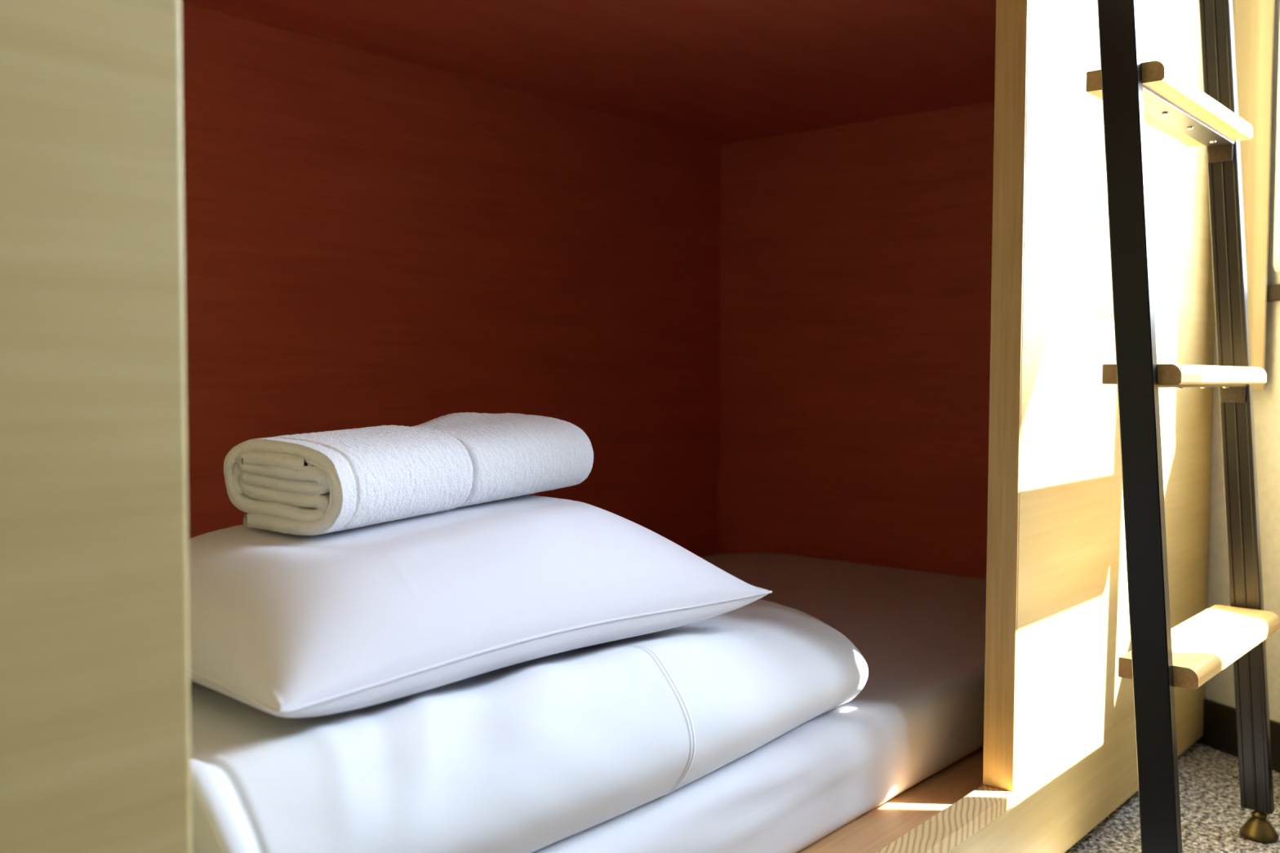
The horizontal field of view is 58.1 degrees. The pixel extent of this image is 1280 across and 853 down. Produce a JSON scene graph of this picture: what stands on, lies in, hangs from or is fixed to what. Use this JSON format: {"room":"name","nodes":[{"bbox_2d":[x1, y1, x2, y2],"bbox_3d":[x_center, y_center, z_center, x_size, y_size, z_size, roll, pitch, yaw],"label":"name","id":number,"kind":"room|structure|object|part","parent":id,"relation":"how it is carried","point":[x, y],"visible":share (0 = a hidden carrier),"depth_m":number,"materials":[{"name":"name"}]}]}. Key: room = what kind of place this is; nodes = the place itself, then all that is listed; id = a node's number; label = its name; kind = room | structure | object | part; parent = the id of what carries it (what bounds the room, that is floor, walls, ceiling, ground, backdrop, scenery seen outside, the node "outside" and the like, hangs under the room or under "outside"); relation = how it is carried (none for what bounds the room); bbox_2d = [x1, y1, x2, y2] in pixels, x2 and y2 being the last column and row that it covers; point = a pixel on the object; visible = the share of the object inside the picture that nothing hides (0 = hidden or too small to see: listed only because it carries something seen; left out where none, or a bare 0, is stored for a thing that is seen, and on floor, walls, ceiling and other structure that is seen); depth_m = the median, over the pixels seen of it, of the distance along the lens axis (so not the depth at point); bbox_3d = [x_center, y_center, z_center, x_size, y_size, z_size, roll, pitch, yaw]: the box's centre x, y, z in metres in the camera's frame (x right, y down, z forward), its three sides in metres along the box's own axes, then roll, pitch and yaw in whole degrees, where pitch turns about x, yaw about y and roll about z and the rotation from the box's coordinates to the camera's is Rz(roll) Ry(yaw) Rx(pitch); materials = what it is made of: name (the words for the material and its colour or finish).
{"room":"dormitory","nodes":[
{"label":"dormitory","id":0,"kind":"room"},
{"bbox_2d":[1064,742,1279,852],"bbox_3d":[0.398,0.744,0.774,3.850,0.080,4.550,2,3,40],"label":"floor","id":1,"kind":"structure","parent":0,"point":[1212,816],"depth_m":1.94,"materials":[{"name":"grey carpet"}]},
{"bbox_2d":[0,0,1215,852],"bbox_3d":[-0.562,-0.556,1.217,1.229,2.437,3.837,2,3,40],"label":"bunk bed","id":2,"kind":"object","parent":1,"relation":"on","point":[824,279],"visible":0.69,"depth_m":2.03,"materials":[{"name":"brown wood"}]},
{"bbox_3d":[-0.813,-0.506,0.011,0.044,2.437,1.673,2,3,40],"label":"panel","id":3,"kind":"part","parent":2,"relation":"part of","materials":[{"name":"brown wood"}]},
{"bbox_3d":[-0.485,-0.110,2.255,0.030,1.260,2.170,2,3,40],"label":"panel","id":4,"kind":"part","parent":2,"relation":"part of","materials":[{"name":"brown wood"}]},
{"bbox_3d":[-0.042,-0.706,1.834,1.153,0.030,2.140,2,3,40],"label":"panel","id":5,"kind":"part","parent":2,"relation":"part of","materials":[{"name":"brown wood"}]},
{"bbox_2d":[532,552,986,852],"bbox_3d":[-0.065,0.431,1.905,1.052,0.152,2.070,2,3,40],"label":"mattress","id":6,"kind":"object","parent":2,"relation":"on","point":[918,711],"visible":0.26,"depth_m":1.62,"materials":[{"name":"white fabric"}]},
{"bbox_2d":[189,599,868,852],"bbox_3d":[-0.201,0.313,1.397,0.617,0.160,0.995,2,3,40],"label":"duvet","id":7,"kind":"object","parent":6,"relation":"on","point":[531,756],"visible":0.59,"depth_m":1.08,"materials":[{"name":"white fabric"}]},
{"bbox_2d":[187,494,772,717],"bbox_3d":[-0.238,0.170,1.330,0.469,0.153,0.699,2,3,40],"label":"pillow","id":8,"kind":"object","parent":7,"relation":"on","point":[281,624],"visible":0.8,"depth_m":1.11,"materials":[{"name":"white fabric"}]},
{"bbox_2d":[223,412,593,535],"bbox_3d":[-0.251,0.045,1.393,0.184,0.117,0.466,2,3,33],"label":"towel","id":9,"kind":"object","parent":8,"relation":"on","point":[326,482],"visible":1,"depth_m":1.25,"materials":[{"name":"white fabric"}]},
{"bbox_3d":[0.659,-0.124,2.686,1.153,1.260,0.030,2,3,40],"label":"panel","id":10,"kind":"part","parent":2,"relation":"part of","materials":[{"name":"brown wood"}]},
{"bbox_3d":[0.430,0.584,1.516,0.030,0.142,2.164,2,3,40],"label":"rail","id":11,"kind":"part","parent":2,"relation":"part of","materials":[{"name":"brown wood"}]},
{"bbox_3d":[0.818,-0.651,1.923,0.044,2.295,0.968,2,3,40],"label":"panel","id":12,"kind":"part","parent":2,"relation":"part of","materials":[{"name":"brown wood"}]},
{"bbox_2d":[1085,0,1279,852],"bbox_3d":[0.780,-0.326,1.677,0.215,1.984,0.549,2,3,40],"label":"ladder","id":13,"kind":"object","parent":1,"relation":"on","point":[1133,93],"visible":1,"depth_m":1.49,"materials":[{"name":"black metal"}]},
{"bbox_3d":[0.625,-0.341,1.483,0.184,1.940,0.021,2,3,40],"label":"rail","id":14,"kind":"part","parent":13,"relation":"part of","materials":[{"name":"black metal"}]},
{"bbox_3d":[0.780,-0.433,1.672,0.040,0.030,0.471,2,3,40],"label":"bracket plate","id":15,"kind":"part","parent":13,"relation":"part of","materials":[{"name":"metal"}]},
{"bbox_3d":[0.800,-0.046,1.671,0.040,0.030,0.471,2,3,40],"label":"bracket plate","id":16,"kind":"part","parent":13,"relation":"part of","materials":[{"name":"metal"}]},
{"bbox_3d":[0.945,-0.355,1.859,0.184,1.940,0.021,2,3,40],"label":"rail","id":17,"kind":"part","parent":13,"relation":"part of","materials":[{"name":"black metal"}]},
{"bbox_2d":[1205,0,1279,722],"bbox_3d":[1.396,-0.563,1.787,0.120,2.455,4.400,-1,3,-20],"label":"wall","id":18,"kind":"structure","parent":0,"point":[1220,689],"depth_m":2.19,"materials":[{"name":"white paint"}]},
{"bbox_2d":[1195,698,1279,773],"bbox_3d":[1.582,0.648,1.135,0.012,0.092,2.650,-1,3,-20],"label":"baseboard","id":19,"kind":"structure","parent":18,"relation":"attached to","point":[1220,724],"depth_m":2.27,"materials":[{"name":"black plastic"}]},
{"bbox_2d":[1231,0,1275,391],"bbox_3d":[1.156,-0.828,2.171,0.023,1.520,0.092,-1,3,-21],"label":"curtain","id":20,"kind":"object","parent":18,"relation":"hanging from","point":[1253,20],"visible":0.66,"depth_m":2.16,"materials":[{"name":"beige fabric"}]},
{"bbox_2d":[1266,284,1279,302],"bbox_3d":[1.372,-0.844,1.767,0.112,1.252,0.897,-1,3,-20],"label":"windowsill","id":21,"kind":"structure","parent":18,"relation":"in","point":[1273,291],"depth_m":2.15,"materials":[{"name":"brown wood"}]},
{"bbox_2d":[1273,22,1279,271],"bbox_3d":[1.194,-0.934,2.088,0.023,1.301,0.065,-1,3,-19],"label":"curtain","id":22,"kind":"object","parent":18,"relation":"hanging from","point":[1277,207],"visible":1,"depth_m":2.13,"materials":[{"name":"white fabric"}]}
]}

